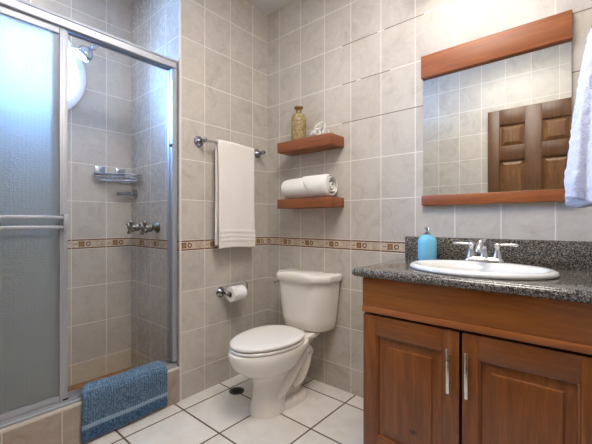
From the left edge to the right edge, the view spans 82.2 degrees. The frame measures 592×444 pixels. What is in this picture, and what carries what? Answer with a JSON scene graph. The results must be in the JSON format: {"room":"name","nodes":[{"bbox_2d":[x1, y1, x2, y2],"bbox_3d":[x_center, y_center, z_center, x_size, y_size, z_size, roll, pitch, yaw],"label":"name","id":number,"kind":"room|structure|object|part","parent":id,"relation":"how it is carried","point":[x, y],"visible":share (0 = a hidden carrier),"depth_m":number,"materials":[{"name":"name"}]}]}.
{"room":"bathroom","nodes":[
{"label":"bathroom","id":0,"kind":"room"},
{"bbox_2d":[24,0,130,386],"bbox_3d":[-1.666,-0.202,2.069,0.300,2.714,1.370,0,0,40],"label":"wall","id":1,"kind":"structure","parent":0,"point":[99,124],"depth_m":2.26,"materials":[{"name":"tile"}]},
{"bbox_2d":[68,40,85,109],"bbox_3d":[-1.587,-0.915,2.006,0.142,0.580,0.580,0,0,40],"label":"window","id":2,"kind":"structure","parent":1,"relation":"in","point":[76,70],"depth_m":2.15,"materials":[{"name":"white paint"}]},
{"bbox_2d":[93,166,141,183],"bbox_3d":[-1.189,-0.320,2.257,0.182,0.098,0.255,0,0,40],"label":"basket","id":3,"kind":"object","parent":1,"relation":"attached to","point":[99,170],"visible":1,"depth_m":2.26,"materials":[{"name":"silver metal"}]},
{"bbox_3d":[-1.303,-0.344,2.257,0.008,0.050,0.062,0,0,40],"label":"suction plate","id":4,"kind":"part","parent":3,"relation":"part of","materials":[{"name":"silver metal"}]},
{"bbox_3d":[-1.220,-0.344,2.356,0.008,0.050,0.062,0,0,40],"label":"suction plate","id":5,"kind":"part","parent":3,"relation":"part of","materials":[{"name":"silver metal"}]},
{"bbox_2d":[116,189,137,198],"bbox_3d":[-1.163,-0.196,2.328,0.072,0.072,0.123,0,0,40],"label":"shower diverter","id":6,"kind":"object","parent":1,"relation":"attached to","point":[134,193],"visible":1,"depth_m":2.34,"materials":[{"name":"silver metal"}]},
{"bbox_3d":[-1.172,-0.192,2.318,0.024,0.032,0.097,0,0,40],"label":"lever","id":7,"kind":"part","parent":6,"relation":"part of","materials":[{"name":"silver metal"}]},
{"bbox_2d":[68,367,132,391],"bbox_3d":[-1.347,1.083,1.797,0.540,0.105,1.170,0,0,40],"label":"floor","id":8,"kind":"structure","parent":0,"point":[79,385],"depth_m":2.22,"materials":[{"name":"tile"}]},
{"bbox_2d":[0,367,179,443],"bbox_3d":[-1.106,0.980,1.590,0.118,0.250,1.167,0,0,40],"label":"shower curb","id":9,"kind":"object","parent":8,"relation":"on","point":[62,425],"visible":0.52,"depth_m":1.54,"materials":[{"name":"tile"}]},
{"bbox_2d":[0,0,177,428],"bbox_3d":[-1.104,-0.051,1.588,0.072,1.812,1.164,0,0,40],"label":"frame","id":10,"kind":"object","parent":9,"relation":"on","point":[76,29],"visible":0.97,"depth_m":1.99,"materials":[{"name":"grey metal"}]},
{"bbox_2d":[0,6,68,421],"bbox_3d":[-1.261,-0.032,1.365,0.058,1.741,0.600,0,0,40],"label":"shower door","id":11,"kind":"structure","parent":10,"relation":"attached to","point":[34,216],"depth_m":1.50,"materials":[{"name":"grey glass"}]},
{"bbox_3d":[-1.107,-0.930,1.590,0.064,0.053,1.162,0,0,40],"label":"header rail","id":12,"kind":"part","parent":10,"relation":"part of","materials":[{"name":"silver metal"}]},
{"bbox_2d":[81,360,167,443],"bbox_3d":[-0.900,0.920,1.786,0.113,0.242,0.431,0,0,40],"label":"bath mat","id":13,"kind":"object","parent":9,"relation":"on","point":[110,403],"visible":1,"depth_m":1.74,"materials":[{"name":"blue fabric"}]},
{"bbox_2d":[131,0,178,367],"bbox_3d":[-0.937,-0.202,2.282,0.734,2.714,0.100,0,0,40],"label":"wall","id":14,"kind":"structure","parent":0,"point":[154,23],"depth_m":2.23,"materials":[{"name":"tile"}]},
{"bbox_2d":[70,44,99,61],"bbox_3d":[-1.165,-1.052,2.133,0.092,0.185,0.424,0,0,40],"label":"shower","id":15,"kind":"object","parent":14,"relation":"attached to","point":[85,53],"visible":0.62,"depth_m":2.00,"materials":[{"name":"silver metal"}]},
{"bbox_2d":[126,220,142,233],"bbox_3d":[-1.062,0.035,2.252,0.090,0.090,0.108,0,0,40],"label":"tap","id":16,"kind":"object","parent":14,"relation":"attached to","point":[136,227],"visible":0.8,"depth_m":2.23,"materials":[{"name":"silver metal"}]},
{"bbox_3d":[-1.087,0.035,2.222,0.090,0.090,0.030,0,0,40],"label":"cross handle","id":17,"kind":"part","parent":16,"relation":"part of","materials":[{"name":"silver metal"}]},
{"bbox_2d":[139,220,159,234],"bbox_3d":[-0.920,0.035,2.131,0.090,0.090,0.108,0,0,40],"label":"tap","id":18,"kind":"object","parent":14,"relation":"attached to","point":[150,227],"visible":1,"depth_m":2.11,"materials":[{"name":"silver metal"}]},
{"bbox_3d":[-0.945,0.035,2.101,0.090,0.090,0.030,0,0,40],"label":"cross handle","id":19,"kind":"part","parent":18,"relation":"part of","materials":[{"name":"silver metal"}]},
{"bbox_2d":[126,0,293,14],"bbox_3d":[-0.425,-1.609,1.491,2.940,0.100,2.100,0,0,40],"label":"ceiling","id":20,"kind":"structure","parent":0,"point":[268,7],"depth_m":2.43,"materials":[{"name":"white paint"}]},
{"bbox_2d":[85,374,362,443],"bbox_3d":[-0.067,1.105,1.186,2.000,0.100,2.100,0,0,40],"label":"floor","id":21,"kind":"structure","parent":0,"point":[328,414],"depth_m":1.79,"materials":[{"name":"tile"}]},
{"bbox_2d":[229,387,243,394],"bbox_3d":[-0.370,1.052,2.118,0.094,0.005,0.094,0,0,40],"label":"floor drain","id":22,"kind":"object","parent":21,"relation":"on","point":[236,390],"visible":1,"depth_m":2.12,"materials":[{"name":"grey metal"}]},
{"bbox_2d":[228,268,341,418],"bbox_3d":[-0.105,0.683,2.001,0.446,0.744,0.689,0,0,40],"label":"toilet","id":23,"kind":"object","parent":21,"relation":"on","point":[276,358],"visible":1,"depth_m":1.95,"materials":[{"name":"white ceramic"}]},
{"bbox_3d":[-0.165,0.653,1.916,0.346,0.022,0.462,0,0,40],"label":"seat lid","id":24,"kind":"part","parent":23,"relation":"part of","materials":[{"name":"white plastic"}]},
{"bbox_3d":[-0.165,0.676,1.916,0.344,0.016,0.461,0,0,40],"label":"seat","id":25,"kind":"part","parent":23,"relation":"part of","materials":[{"name":"white plastic"}]},
{"bbox_3d":[0.053,0.523,2.179,0.410,0.307,0.205,0,0,40],"label":"tank","id":26,"kind":"part","parent":23,"relation":"part of","materials":[{"name":"white ceramic"}]},
{"bbox_3d":[0.050,0.345,2.175,0.436,0.048,0.224,0,0,40],"label":"tank lid","id":27,"kind":"part","parent":23,"relation":"part of","materials":[{"name":"white ceramic"}]},
{"bbox_2d":[362,277,591,443],"bbox_3d":[0.742,0.643,1.375,0.787,0.824,0.557,0,0,40],"label":"vanity cabinet","id":28,"kind":"object","parent":21,"relation":"on","point":[442,365],"visible":0.92,"depth_m":1.16,"materials":[{"name":"brown wood"}]},
{"bbox_3d":[0.437,0.927,1.322,0.264,0.085,0.020,0,0,40],"label":"door rail","id":29,"kind":"part","parent":28,"relation":"part of","materials":[{"name":"brown wood"}]},
{"bbox_3d":[0.437,0.676,1.321,0.268,0.422,0.018,0,0,40],"label":"raised panel","id":30,"kind":"part","parent":28,"relation":"part of","materials":[{"name":"brown wood"}]},
{"bbox_3d":[0.437,0.427,1.322,0.264,0.080,0.020,0,0,40],"label":"door rail","id":31,"kind":"part","parent":28,"relation":"part of","materials":[{"name":"brown wood"}]},
{"bbox_3d":[0.435,0.678,1.324,0.378,0.583,0.020,0,0,40],"label":"cabinet door","id":32,"kind":"part","parent":28,"relation":"part of","materials":[{"name":"brown wood"}]},
{"bbox_3d":[0.540,0.524,1.202,0.011,0.157,0.031,0,0,40],"label":"bar handle","id":33,"kind":"part","parent":28,"relation":"part of","materials":[{"name":"silver metal"}]},
{"bbox_3d":[0.586,0.524,1.163,0.011,0.157,0.031,0,0,40],"label":"bar handle","id":34,"kind":"part","parent":28,"relation":"part of","materials":[{"name":"silver metal"}]},
{"bbox_2d":[352,236,591,303],"bbox_3d":[0.735,0.154,1.383,0.833,0.153,0.559,0,0,40],"label":"countertop","id":35,"kind":"structure","parent":28,"relation":"on","point":[572,260],"depth_m":1.37,"materials":[{"name":"stone"}]},
{"bbox_2d":[418,227,436,259],"bbox_3d":[0.661,0.109,1.711,0.084,0.170,0.085,0,0,-1],"label":"soap dispenser","id":36,"kind":"object","parent":35,"relation":"on","point":[427,243],"visible":0.94,"depth_m":1.67,"materials":[{"name":"blue plastic"}]},
{"bbox_2d":[410,260,559,279],"bbox_3d":[0.725,0.260,1.359,0.526,0.170,0.412,0,0,40],"label":"sink basin","id":37,"kind":"object","parent":35,"relation":"in","point":[504,271],"visible":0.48,"depth_m":1.34,"materials":[{"name":"white ceramic"}]},
{"bbox_2d":[453,238,518,262],"bbox_3d":[0.807,0.123,1.474,0.260,0.104,0.145,0,0,40],"label":"faucet","id":38,"kind":"object","parent":35,"relation":"on","point":[481,246],"visible":1,"depth_m":1.48,"materials":[{"name":"silver metal"}]},
{"bbox_3d":[0.774,0.128,1.559,0.100,0.076,0.044,0,0,40],"label":"lever handle","id":39,"kind":"part","parent":38,"relation":"part of","materials":[{"name":"silver metal"}]},
{"bbox_3d":[0.804,0.116,1.470,0.038,0.084,0.135,0,0,40],"label":"spout","id":40,"kind":"part","parent":38,"relation":"part of","materials":[{"name":"silver metal"}]},
{"bbox_3d":[0.835,0.165,1.507,0.162,0.022,0.054,0,0,40],"label":"plate","id":41,"kind":"part","parent":38,"relation":"part of","materials":[{"name":"silver metal"}]},
{"bbox_3d":[0.896,0.128,1.455,0.100,0.076,0.044,0,0,40],"label":"lever handle","id":42,"kind":"part","parent":38,"relation":"part of","materials":[{"name":"silver metal"}]},
{"bbox_3d":[0.736,0.678,1.068,0.390,0.583,0.020,0,0,40],"label":"cabinet door","id":43,"kind":"part","parent":28,"relation":"part of","materials":[{"name":"brown wood"}]},
{"bbox_3d":[0.728,0.427,1.075,0.268,0.080,0.020,0,0,40],"label":"door rail","id":44,"kind":"part","parent":28,"relation":"part of","materials":[{"name":"brown wood"}]},
{"bbox_3d":[0.727,0.676,1.074,0.270,0.422,0.018,0,0,40],"label":"raised panel","id":45,"kind":"part","parent":28,"relation":"part of","materials":[{"name":"brown wood"}]},
{"bbox_2d":[181,0,267,399],"bbox_3d":[-0.453,-0.202,2.353,0.100,2.714,0.824,0,0,40],"label":"wall","id":46,"kind":"structure","parent":0,"point":[224,43],"depth_m":2.19,"materials":[{"name":"tile"}]},
{"bbox_2d":[179,0,180,400],"bbox_3d":[-0.685,-0.252,2.006,0.011,2.613,0.012,0,0,40],"label":"trim","id":47,"kind":"structure","parent":46,"relation":"attached to","point":[179,0],"depth_m":2.00,"materials":[{"name":"white metal"}]},
{"bbox_2d":[194,136,265,157],"bbox_3d":[-0.412,-0.497,2.259,0.084,0.068,0.559,0,0,40],"label":"towel bar","id":48,"kind":"object","parent":46,"relation":"attached to","point":[198,141],"visible":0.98,"depth_m":2.09,"materials":[{"name":"silver metal"}]},
{"bbox_2d":[215,140,255,248],"bbox_3d":[-0.397,-0.175,2.235,0.060,0.691,0.308,0,0,40],"label":"towel","id":49,"kind":"object","parent":48,"relation":"hanging from","point":[234,162],"visible":1,"depth_m":2.20,"materials":[{"name":"white fabric"}]},
{"bbox_2d":[216,281,247,296],"bbox_3d":[-0.418,0.447,2.247,0.090,0.090,0.207,0,0,40],"label":"toilet paper holder","id":50,"kind":"object","parent":46,"relation":"attached to","point":[220,291],"visible":0.88,"depth_m":2.20,"materials":[{"name":"silver metal"}]},
{"bbox_2d":[226,285,246,301],"bbox_3d":[-0.393,0.469,2.232,0.096,0.098,0.106,0,0,40],"label":"toilet roll","id":51,"kind":"object","parent":50,"relation":"on","point":[239,292],"visible":0.94,"depth_m":2.20,"materials":[{"name":"white paper"}]},
{"bbox_2d":[268,0,591,397],"bbox_3d":[0.582,-0.202,1.948,2.000,2.714,0.100,0,0,40],"label":"wall","id":52,"kind":"structure","parent":0,"point":[353,67],"depth_m":2.03,"materials":[{"name":"tile"}]},
{"bbox_2d":[277,132,343,155],"bbox_3d":[0.086,-0.498,2.206,0.437,0.066,0.148,0,0,40],"label":"floating shelf","id":53,"kind":"object","parent":52,"relation":"attached to","point":[327,141],"visible":1,"depth_m":2.13,"materials":[{"name":"brown wood"}]},
{"bbox_2d":[291,105,305,140],"bbox_3d":[0.018,-0.648,2.254,0.100,0.234,0.100,0,0,40],"label":"glass bottle","id":54,"kind":"object","parent":53,"relation":"on","point":[298,120],"visible":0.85,"depth_m":2.21,"materials":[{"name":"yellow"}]},
{"bbox_2d":[309,128,320,136],"bbox_3d":[0.120,-0.557,2.143,0.050,0.050,0.100,0,0,-17],"label":"seashell","id":55,"kind":"object","parent":53,"relation":"on","point":[316,131],"visible":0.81,"depth_m":2.10,"materials":[{"name":"white"}]},
{"bbox_2d":[320,129,329,134],"bbox_3d":[0.175,-0.557,2.155,0.050,0.050,0.100,0,0,-17],"label":"seashell","id":56,"kind":"object","parent":53,"relation":"on","point":[323,131],"visible":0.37,"depth_m":2.11,"materials":[{"name":"white"}]},
{"bbox_2d":[314,121,325,130],"bbox_3d":[0.150,-0.602,2.149,0.050,0.050,0.100,0,0,-17],"label":"rolled washcloth","id":57,"kind":"object","parent":56,"relation":"on","point":[321,125],"visible":0.84,"depth_m":2.11,"materials":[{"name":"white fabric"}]},
{"bbox_2d":[277,197,343,208],"bbox_3d":[0.086,-0.120,2.206,0.437,0.061,0.148,0,0,40],"label":"floating shelf","id":58,"kind":"object","parent":52,"relation":"attached to","point":[316,202],"visible":1,"depth_m":2.11,"materials":[{"name":"brown wood"}]},
{"bbox_2d":[281,174,337,198],"bbox_3d":[0.078,-0.225,2.202,0.388,0.145,0.145,0,0,40],"label":"rolled towel","id":59,"kind":"object","parent":58,"relation":"on","point":[324,185],"visible":0.99,"depth_m":2.12,"materials":[{"name":"white fabric"}]},
{"bbox_2d":[421,9,572,205],"bbox_3d":[0.899,-0.476,1.591,0.616,0.780,0.032,0,0,40],"label":"mirror","id":60,"kind":"object","parent":52,"relation":"attached to","point":[497,107],"visible":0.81,"depth_m":1.56,"materials":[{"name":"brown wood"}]},
{"bbox_3d":[0.900,-0.112,1.591,0.614,0.051,0.030,0,0,40],"label":"rail","id":61,"kind":"part","parent":60,"relation":"part of","materials":[{"name":"orange wood"}]},
{"bbox_3d":[0.899,-0.808,1.591,0.616,0.116,0.032,0,0,40],"label":"rail","id":62,"kind":"part","parent":60,"relation":"part of","materials":[{"name":"orange wood"}]},
{"bbox_2d":[405,236,591,270],"bbox_3d":[0.912,0.137,1.586,0.825,0.118,0.020,0,0,40],"label":"backsplash","id":63,"kind":"structure","parent":52,"relation":"attached to","point":[572,255],"depth_m":1.48,"materials":[{"name":"stone"}]},
{"bbox_3d":[0.657,-0.202,0.571,0.100,2.714,1.900,0,0,40],"label":"wall","id":64,"kind":"structure","parent":0,"visible":0},
{"bbox_3d":[0.885,-0.549,0.967,0.067,0.055,0.048,0,0,40],"label":"wall hook","id":65,"kind":"object","parent":64,"relation":"attached to","visible":0},
{"bbox_2d":[564,28,591,207],"bbox_3d":[0.862,-0.304,0.990,0.131,0.518,0.310,0,0,40],"label":"hanging towel","id":66,"kind":"object","parent":65,"relation":"hanging from","point":[578,172],"visible":1,"depth_m":0.93,"materials":[{"name":"white fabric"}]}
]}

